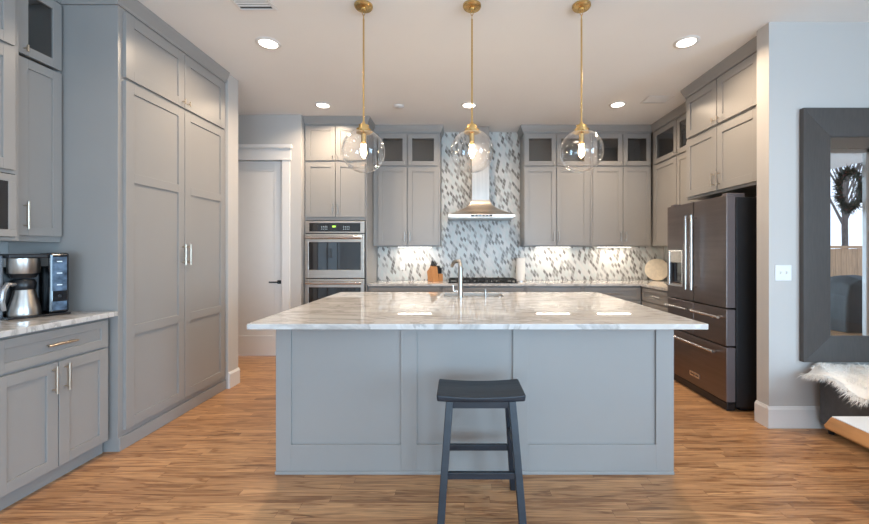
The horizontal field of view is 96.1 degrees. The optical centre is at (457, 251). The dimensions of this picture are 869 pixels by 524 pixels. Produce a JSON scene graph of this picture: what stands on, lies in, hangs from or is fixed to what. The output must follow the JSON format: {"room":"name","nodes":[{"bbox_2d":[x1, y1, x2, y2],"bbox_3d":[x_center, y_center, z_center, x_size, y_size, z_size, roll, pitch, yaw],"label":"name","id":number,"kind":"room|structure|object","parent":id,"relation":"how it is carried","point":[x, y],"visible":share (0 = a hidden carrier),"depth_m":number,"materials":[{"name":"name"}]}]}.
{"room":"kitchen","nodes":[
{"label":"kitchen","id":0,"kind":"room"},
{"bbox_2d":[0,242,7,266],"bbox_3d":[-3.030,-0.205,-0.470,0.120,3.050,8.460,0,0,0],"label":"wall","id":1,"kind":"structure","parent":0,"point":[3,245],"depth_m":2.55,"materials":[{"name":"paint"}]},
{"bbox_2d":[0,0,18,240],"bbox_3d":[-2.740,-0.850,1.900,0.457,1.570,0.760,0,0,0],"label":"upper cabinet","id":2,"kind":"object","parent":1,"relation":"attached to","point":[9,9],"visible":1,"depth_m":2.22,"materials":[{"name":"paint"}]},
{"bbox_2d":[0,173,15,236],"bbox_3d":[-2.735,-0.266,1.900,0.365,0.355,0.710,0,0,0],"label":"microwave","id":3,"kind":"object","parent":2,"relation":"in","point":[7,181],"visible":1,"depth_m":2.21,"materials":[{"name":"metal"}]},
{"bbox_2d":[0,0,61,241],"bbox_3d":[-2.764,-0.850,2.426,0.406,1.570,0.283,0,0,0],"label":"upper cabinet","id":4,"kind":"object","parent":1,"relation":"attached to","point":[40,21],"visible":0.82,"depth_m":2.46,"materials":[{"name":"paint"}]},
{"bbox_2d":[225,75,237,388],"bbox_3d":[-2.655,-0.205,3.853,0.870,3.050,0.175,0,0,0],"label":"wall","id":5,"kind":"structure","parent":0,"point":[231,87],"depth_m":3.82,"materials":[{"name":"paint"}]},
{"bbox_2d":[228,367,239,388],"bbox_3d":[-2.211,1.242,3.853,0.018,0.155,0.175,0,0,0],"label":"baseboard","id":6,"kind":"structure","parent":5,"relation":"attached to","point":[234,375],"depth_m":3.83,"materials":[{"name":"paint"}]},
{"bbox_2d":[238,115,304,308],"bbox_3d":[-3.288,-0.205,5.280,2.625,3.050,0.740,0,0,0],"label":"wall","id":7,"kind":"structure","parent":0,"point":[252,129],"depth_m":4.91,"materials":[{"name":"paint"}]},
{"bbox_2d":[238,161,281,355],"bbox_3d":[-2.621,0.082,4.931,0.818,2.460,0.098,0,0,0],"label":"door","id":8,"kind":"structure","parent":7,"relation":"in","point":[259,182],"depth_m":4.95,"materials":[{"name":"paint"}]},
{"bbox_2d":[238,144,292,311],"bbox_3d":[-2.621,-0.013,4.947,1.078,2.665,0.165,0,0,0],"label":"trim","id":9,"kind":"structure","parent":7,"relation":"attached to","point":[282,152],"depth_m":4.89,"materials":[{"name":"paint"}]},
{"bbox_2d":[0,356,868,523],"bbox_3d":[1.600,1.380,0.550,12.400,0.120,10.900,0,0,0],"label":"floor","id":10,"kind":"structure","parent":0,"point":[215,462],"depth_m":2.21,"materials":[{"name":"brown wood"}]},
{"bbox_2d":[0,318,107,510],"bbox_3d":[-2.605,0.871,2.225,0.726,0.898,0.670,0,0,0],"label":"base cabinet","id":11,"kind":"object","parent":10,"relation":"on","point":[54,381],"visible":0.99,"depth_m":2.18,"materials":[{"name":"paint"}]},
{"bbox_2d":[8,4,225,451],"bbox_3d":[-2.579,-0.158,3.168,0.779,2.955,1.188,0,0,0],"label":"pantry cabinet","id":12,"kind":"object","parent":10,"relation":"on","point":[143,237],"visible":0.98,"depth_m":2.78,"materials":[{"name":"paint"}]},
{"bbox_2d":[54,0,229,82],"bbox_3d":[-2.409,-1.680,2.641,0.416,0.100,2.242,0,0,0],"label":"trim","id":13,"kind":"structure","parent":12,"relation":"attached to","point":[135,8],"depth_m":2.94,"materials":[{"name":"paint"}]},
{"bbox_2d":[305,125,376,291],"bbox_3d":[-1.567,-0.158,5.296,0.801,2.955,0.704,0,0,0],"label":"tall cabinet","id":14,"kind":"object","parent":10,"relation":"on","point":[334,191],"visible":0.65,"depth_m":4.99,"materials":[{"name":"paint"}]},
{"bbox_2d":[305,221,365,303],"bbox_3d":[-1.567,0.262,5.210,0.750,1.312,0.650,0,0,0],"label":"double wall oven","id":15,"kind":"object","parent":14,"relation":"in","point":[335,251],"visible":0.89,"depth_m":4.96,"materials":[{"name":"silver metal"}]},
{"bbox_2d":[303,116,443,138],"bbox_3d":[-1.044,-1.680,5.185,1.893,0.100,0.376,0,0,-20],"label":"trim","id":16,"kind":"structure","parent":14,"relation":"attached to","point":[308,120],"depth_m":5.15,"materials":[{"name":"paint"}]},
{"bbox_2d":[368,286,440,291],"bbox_3d":[-0.693,0.880,5.321,0.941,0.880,0.654,0,0,0],"label":"base cabinet","id":17,"kind":"object","parent":10,"relation":"on","point":[370,288],"visible":0.11,"depth_m":5.04,"materials":[{"name":"paint"}]},
{"bbox_2d":[275,330,673,474],"bbox_3d":[0.101,0.877,3.111,2.378,0.885,1.609,0,0,0],"label":"kitchen island","id":18,"kind":"object","parent":10,"relation":"on","point":[349,402],"visible":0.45,"depth_m":2.33,"materials":[{"name":"paint"}]},
{"bbox_2d":[247,292,707,329],"bbox_3d":[0.110,0.419,3.056,2.584,0.032,1.748,0,0,0],"label":"island countertop","id":19,"kind":"structure","parent":18,"relation":"on","point":[341,310],"depth_m":2.52,"materials":[{"name":"white stone"}]},
{"bbox_2d":[450,259,463,297],"bbox_3d":[-0.037,0.235,3.563,0.094,0.335,0.264,0,0,-23],"label":"kitchen faucet","id":20,"kind":"object","parent":19,"relation":"on","point":[460,267],"visible":1,"depth_m":3.46,"materials":[{"name":"silver metal"}]},
{"bbox_2d":[445,296,497,296],"bbox_3d":[0.145,0.550,3.680,0.574,0.230,0.324,0,0,0],"label":"sink","id":21,"kind":"object","parent":19,"relation":"in","point":[445,296],"visible":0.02,"depth_m":3.84,"materials":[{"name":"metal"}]},
{"bbox_2d":[437,379,526,523],"bbox_3d":[0.112,1.005,2.005,0.432,0.630,0.371,0,0,0],"label":"bar stool","id":22,"kind":"object","parent":10,"relation":"on","point":[505,394],"visible":1,"depth_m":1.89,"materials":[{"name":"paint"}]},
{"bbox_2d":[441,286,523,291],"bbox_3d":[0.320,0.880,5.321,1.076,0.880,0.654,0,0,0],"label":"base cabinet","id":23,"kind":"object","parent":10,"relation":"on","point":[443,288],"visible":0.08,"depth_m":5.04,"materials":[{"name":"paint"}]},
{"bbox_2d":[524,286,581,291],"bbox_3d":[1.231,0.880,5.321,0.738,0.880,0.654,0,0,0],"label":"base cabinet","id":24,"kind":"object","parent":10,"relation":"on","point":[526,288],"visible":0.12,"depth_m":5.04,"materials":[{"name":"paint"}]},
{"bbox_2d":[582,286,640,304],"bbox_3d":[1.990,0.880,5.321,0.772,0.880,0.654,0,0,0],"label":"base cabinet","id":25,"kind":"object","parent":10,"relation":"on","point":[628,293],"visible":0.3,"depth_m":5.04,"materials":[{"name":"paint"}]},
{"bbox_2d":[642,287,669,311],"bbox_3d":[2.656,0.880,4.600,0.664,0.880,0.860,0,0,0],"label":"base cabinet","id":26,"kind":"object","parent":10,"relation":"on","point":[652,298],"visible":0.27,"depth_m":4.68,"materials":[{"name":"paint"}]},
{"bbox_2d":[368,280,666,290],"bbox_3d":[0.906,0.424,4.901,4.139,0.032,1.471,0,0,0],"label":"countertop","id":27,"kind":"structure","parent":26,"relation":"on","point":[661,284],"depth_m":5.05,"materials":[{"name":"white stone"}]},
{"bbox_2d":[427,260,442,281],"bbox_3d":[-0.317,0.261,5.425,0.173,0.294,0.158,0,0,-37],"label":"knife block","id":28,"kind":"object","parent":27,"relation":"on","point":[434,273],"visible":0.99,"depth_m":5.38,"materials":[{"name":"brown wood"}]},
{"bbox_2d":[448,277,517,282],"bbox_3d":[0.325,0.384,5.315,0.910,0.048,0.480,0,0,0],"label":"gas cooktop","id":29,"kind":"object","parent":27,"relation":"in","point":[451,280],"visible":0.83,"depth_m":5.13,"materials":[{"name":"metal"}]},
{"bbox_2d":[516,256,525,281],"bbox_3d":[0.868,0.230,5.430,0.150,0.355,0.150,0,0,0],"label":"paper towel roll","id":30,"kind":"object","parent":27,"relation":"on","point":[520,262],"visible":0.98,"depth_m":5.38,"materials":[{"name":"white paper"}]},
{"bbox_2d":[645,259,666,280],"bbox_3d":[2.828,0.251,5.545,0.314,0.311,0.072,0,0,25],"label":"cutting board","id":31,"kind":"object","parent":27,"relation":"on","point":[655,269],"visible":0.88,"depth_m":5.54,"materials":[{"name":"brown wood"}]},
{"bbox_2d":[664,193,756,410],"bbox_3d":[2.560,0.414,3.678,0.800,1.812,0.915,0,0,0],"label":"refrigerator","id":32,"kind":"object","parent":10,"relation":"on","point":[712,243],"visible":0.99,"depth_m":3.36,"materials":[{"name":"black metal"}]},
{"bbox_2d":[820,378,868,434],"bbox_3d":[2.980,1.097,2.265,0.644,0.445,1.244,0,0,0],"label":"leather bench","id":33,"kind":"object","parent":10,"relation":"on","point":[831,405],"visible":0.44,"depth_m":2.76,"materials":[{"name":"black leather"}]},
{"bbox_2d":[797,362,868,406],"bbox_3d":[2.908,0.891,2.247,0.863,0.216,1.339,0,0,0],"label":"fur throw","id":34,"kind":"object","parent":33,"relation":"on","point":[854,379],"visible":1,"depth_m":2.68,"materials":[{"name":"white fur"}]},
{"bbox_2d":[824,416,868,448],"bbox_3d":[2.267,1.118,1.505,0.436,0.404,1.404,0,0,0],"label":"coffee table","id":35,"kind":"object","parent":10,"relation":"on","point":[855,429],"visible":1,"depth_m":2.08,"materials":[{"name":"brown wood"}]},
{"bbox_3d":[-2.605,0.871,1.550,0.726,0.898,0.670,0,0,0],"label":"base cabinet","id":36,"kind":"object","parent":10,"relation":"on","visible":0},
{"bbox_2d":[0,311,117,337],"bbox_3d":[-2.604,0.406,1.884,0.728,0.032,1.368,0,0,0],"label":"countertop","id":37,"kind":"structure","parent":36,"relation":"on","point":[18,326],"depth_m":2.22,"materials":[{"name":"white stone"}]},
{"bbox_2d":[0,253,70,319],"bbox_3d":[-2.592,0.197,2.369,0.195,0.385,0.302,0,0,28],"label":"coffee maker","id":38,"kind":"object","parent":37,"relation":"on","point":[31,285],"visible":1,"depth_m":2.33,"materials":[{"name":"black metal"}]},
{"bbox_2d":[6,258,40,273],"bbox_3d":[-2.600,0.083,2.335,0.140,0.090,0.140,0,0,28],"label":"basket","id":39,"kind":"object","parent":38,"relation":"on","point":[13,265],"depth_m":2.29,"materials":[{"name":"metal"}]},
{"bbox_2d":[138,0,868,131],"bbox_3d":[1.600,-1.790,0.550,12.400,0.120,10.900,0,0,0],"label":"ceiling","id":40,"kind":"structure","parent":0,"point":[527,53],"depth_m":3.38,"materials":[{"name":"paint"}]},
{"bbox_2d":[230,0,277,10],"bbox_3d":[-1.425,-1.725,2.615,0.270,0.009,0.350,0,0,0],"label":"ceiling vent","id":41,"kind":"object","parent":40,"relation":"in","point":[242,5],"visible":1,"depth_m":2.73,"materials":[{"name":"metal"}]},
{"bbox_2d":[255,37,280,49],"bbox_3d":[-1.570,-1.725,3.230,0.196,0.010,0.196,0,0,0],"label":"recessed light","id":42,"kind":"object","parent":40,"relation":"in","point":[264,42],"visible":1,"depth_m":3.23,"materials":[{"name":"paint"}]},
{"bbox_2d":[314,102,331,108],"bbox_3d":[-1.590,-1.725,4.590,0.196,0.010,0.196,0,0,0],"label":"recessed light","id":43,"kind":"object","parent":40,"relation":"in","point":[324,105],"visible":1,"depth_m":4.59,"materials":[{"name":"paint"}]},
{"bbox_2d":[341,0,384,172],"bbox_3d":[-0.662,-1.142,2.735,0.300,1.175,0.300,0,0,0],"label":"pendant light","id":44,"kind":"object","parent":40,"relation":"hanging from","point":[363,6],"visible":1,"depth_m":2.72,"materials":[{"name":"gold metal"}]},
{"bbox_2d":[361,133,365,143],"bbox_3d":[-0.662,-0.794,2.735,0.034,0.067,0.034,0,0,0],"label":"socket","id":45,"kind":"object","parent":44,"relation":"attached to","point":[363,135],"depth_m":2.72,"materials":[{"name":"gold metal"}]},
{"bbox_2d":[394,104,403,108],"bbox_3d":[-0.700,-1.718,4.620,0.120,0.024,0.120,0,0,0],"label":"smoke detector","id":46,"kind":"object","parent":40,"relation":"attached to","point":[397,106],"visible":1,"depth_m":4.59,"materials":[{"name":"paint"}]},
{"bbox_2d":[461,102,476,108],"bbox_3d":[0.130,-1.725,4.590,0.196,0.010,0.196,0,0,0],"label":"recessed light","id":47,"kind":"object","parent":40,"relation":"in","point":[467,105],"visible":0.85,"depth_m":4.59,"materials":[{"name":"paint"}]},
{"bbox_2d":[451,0,492,172],"bbox_3d":[0.098,-1.142,2.735,0.300,1.175,0.300,0,0,0],"label":"pendant light","id":48,"kind":"object","parent":40,"relation":"hanging from","point":[470,6],"visible":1,"depth_m":2.72,"materials":[{"name":"clear glass"}]},
{"bbox_2d":[470,133,473,143],"bbox_3d":[0.098,-0.794,2.735,0.034,0.067,0.034,0,0,0],"label":"socket","id":49,"kind":"object","parent":48,"relation":"attached to","point":[471,134],"depth_m":2.72,"materials":[{"name":"gold metal"}]},
{"bbox_2d":[559,0,603,172],"bbox_3d":[0.866,-1.142,2.735,0.300,1.175,0.300,0,0,0],"label":"pendant light","id":50,"kind":"object","parent":40,"relation":"hanging from","point":[581,6],"visible":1,"depth_m":2.72,"materials":[{"name":"clear glass"}]},
{"bbox_2d":[579,133,583,143],"bbox_3d":[0.866,-0.794,2.735,0.034,0.067,0.034,0,0,0],"label":"socket","id":51,"kind":"object","parent":50,"relation":"attached to","point":[581,135],"depth_m":2.72,"materials":[{"name":"gold metal"}]},
{"bbox_2d":[609,101,626,107],"bbox_3d":[1.870,-1.725,4.570,0.196,0.010,0.196,0,0,0],"label":"recessed light","id":52,"kind":"object","parent":40,"relation":"in","point":[617,104],"visible":1,"depth_m":4.56,"materials":[{"name":"paint"}]},
{"bbox_2d":[640,96,674,103],"bbox_3d":[2.255,-1.725,4.425,0.290,0.009,0.210,0,0,0],"label":"ceiling vent","id":53,"kind":"object","parent":40,"relation":"in","point":[650,99],"visible":1,"depth_m":4.40,"materials":[{"name":"metal"}]},
{"bbox_2d":[673,35,699,48],"bbox_3d":[1.880,-1.725,3.210,0.196,0.010,0.196,0,0,0],"label":"recessed light","id":54,"kind":"object","parent":40,"relation":"in","point":[687,41],"visible":1,"depth_m":3.20,"materials":[{"name":"paint"}]},
{"bbox_2d":[377,133,663,304],"bbox_3d":[0.500,-0.205,5.725,5.400,3.050,0.150,0,0,0],"label":"wall","id":55,"kind":"structure","parent":0,"point":[651,133],"depth_m":5.65,"materials":[{"name":"paint"}]},
{"bbox_2d":[373,133,440,245],"bbox_3d":[-0.703,-0.858,5.461,0.915,1.555,0.353,0,0,0],"label":"upper cabinet","id":56,"kind":"object","parent":55,"relation":"attached to","point":[407,184],"visible":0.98,"depth_m":5.33,"materials":[{"name":"paint"}]},
{"bbox_2d":[397,246,431,247],"bbox_3d":[-0.610,-0.072,5.500,0.480,0.016,0.060,0,0,0],"label":"light","id":57,"kind":"object","parent":56,"relation":"attached to","point":[397,246],"visible":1,"depth_m":5.47,"materials":[{"name":"plastic"}]},
{"bbox_2d":[448,126,514,220],"bbox_3d":[0.312,-1.089,5.385,0.890,1.280,0.505,0,0,0],"label":"range hood","id":58,"kind":"object","parent":55,"relation":"attached to","point":[480,208],"visible":0.97,"depth_m":5.37,"materials":[{"name":"metal"}]},
{"bbox_2d":[378,132,662,279],"bbox_3d":[0.905,-0.661,5.644,4.130,2.137,0.012,0,0,0],"label":"wall tiles","id":59,"kind":"structure","parent":55,"relation":"attached to","point":[487,249],"depth_m":5.64,"materials":[{"name":"tile"}]},
{"bbox_2d":[400,262,404,269],"bbox_3d":[-0.800,0.200,5.634,0.070,0.115,0.007,0,0,0],"label":"power outlet","id":60,"kind":"object","parent":59,"relation":"attached to","point":[402,264],"visible":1,"depth_m":5.63,"materials":[{"name":"plastic"}]},
{"bbox_2d":[520,133,589,245],"bbox_3d":[1.356,-0.858,5.461,0.912,1.555,0.353,0,0,0],"label":"upper cabinet","id":61,"kind":"object","parent":55,"relation":"attached to","point":[554,199],"visible":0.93,"depth_m":5.33,"materials":[{"name":"paint"}]},
{"bbox_2d":[536,246,570,247],"bbox_3d":[1.340,-0.072,5.500,0.480,0.016,0.060,0,0,0],"label":"light","id":62,"kind":"object","parent":61,"relation":"attached to","point":[536,246],"visible":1,"depth_m":5.47,"materials":[{"name":"plastic"}]},
{"bbox_2d":[590,133,650,245],"bbox_3d":[2.228,-0.858,5.461,0.825,1.555,0.353,0,0,0],"label":"upper cabinet","id":63,"kind":"object","parent":55,"relation":"attached to","point":[620,185],"visible":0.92,"depth_m":5.33,"materials":[{"name":"paint"}]},
{"bbox_2d":[596,246,631,247],"bbox_3d":[2.200,-0.072,5.500,0.480,0.016,0.060,0,0,0],"label":"light","id":64,"kind":"object","parent":63,"relation":"attached to","point":[596,246],"visible":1,"depth_m":5.48,"materials":[{"name":"plastic"}]},
{"bbox_2d":[757,22,868,405],"bbox_3d":[5.020,-0.205,2.995,5.360,3.050,0.120,0,0,0],"label":"wall","id":65,"kind":"structure","parent":0,"point":[800,65],"depth_m":2.94,"materials":[{"name":"paint"}]},
{"bbox_2d":[517,36,756,138],"bbox_3d":[1.760,-1.680,4.348,1.809,0.100,2.576,0,0,0],"label":"trim","id":66,"kind":"structure","parent":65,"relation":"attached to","point":[750,47],"depth_m":4.77,"materials":[{"name":"paint"}]},
{"bbox_2d":[775,265,790,280],"bbox_3d":[2.445,0.157,2.926,0.122,0.118,0.016,0,0,0],"label":"light switch","id":67,"kind":"object","parent":65,"relation":"attached to","point":[782,272],"visible":1,"depth_m":2.93,"materials":[{"name":"plastic"}]},
{"bbox_2d":[754,400,824,427],"bbox_3d":[4.856,1.240,2.986,5.068,0.160,0.138,0,0,0],"label":"baseboard","id":68,"kind":"structure","parent":65,"relation":"attached to","point":[767,416],"depth_m":2.92,"materials":[{"name":"paint"}]},
{"bbox_2d":[800,108,868,361],"bbox_3d":[3.110,-0.127,2.914,1.090,1.891,0.039,0,0,0],"label":"wall mirror","id":69,"kind":"object","parent":65,"relation":"attached to","point":[834,142],"visible":1,"depth_m":2.90,"materials":[{"name":"black wood"}]},
{"bbox_2d":[831,137,868,335],"bbox_3d":[3.110,-0.117,2.921,0.674,1.495,0.006,0,0,0],"label":"mirror glass","id":70,"kind":"object","parent":69,"relation":"on","point":[849,155],"depth_m":2.92,"materials":[{"name":"silver metal"}]},
{"bbox_3d":[3.065,-0.205,4.353,0.150,3.050,2.595,0,0,0],"label":"wall","id":71,"kind":"structure","parent":0,"visible":0},
{"bbox_2d":[664,247,666,279],"bbox_3d":[2.984,0.166,4.899,0.012,0.482,1.477,0,0,0],"label":"wall tiles","id":72,"kind":"structure","parent":71,"relation":"attached to","point":[665,248],"depth_m":5.60,"materials":[{"name":"tile"}]},
{"bbox_2d":[653,113,701,245],"bbox_3d":[2.793,-0.858,4.745,0.368,1.555,1.190,0,0,0],"label":"upper cabinet","id":73,"kind":"object","parent":71,"relation":"attached to","point":[669,141],"visible":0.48,"depth_m":5.01,"materials":[{"name":"paint"}]},
{"bbox_2d":[686,52,756,199],"bbox_3d":[2.681,-1.093,3.601,0.614,1.085,1.082,0,0,0],"label":"upper cabinet","id":74,"kind":"object","parent":71,"relation":"attached to","point":[721,117],"visible":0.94,"depth_m":3.54,"materials":[{"name":"paint"}]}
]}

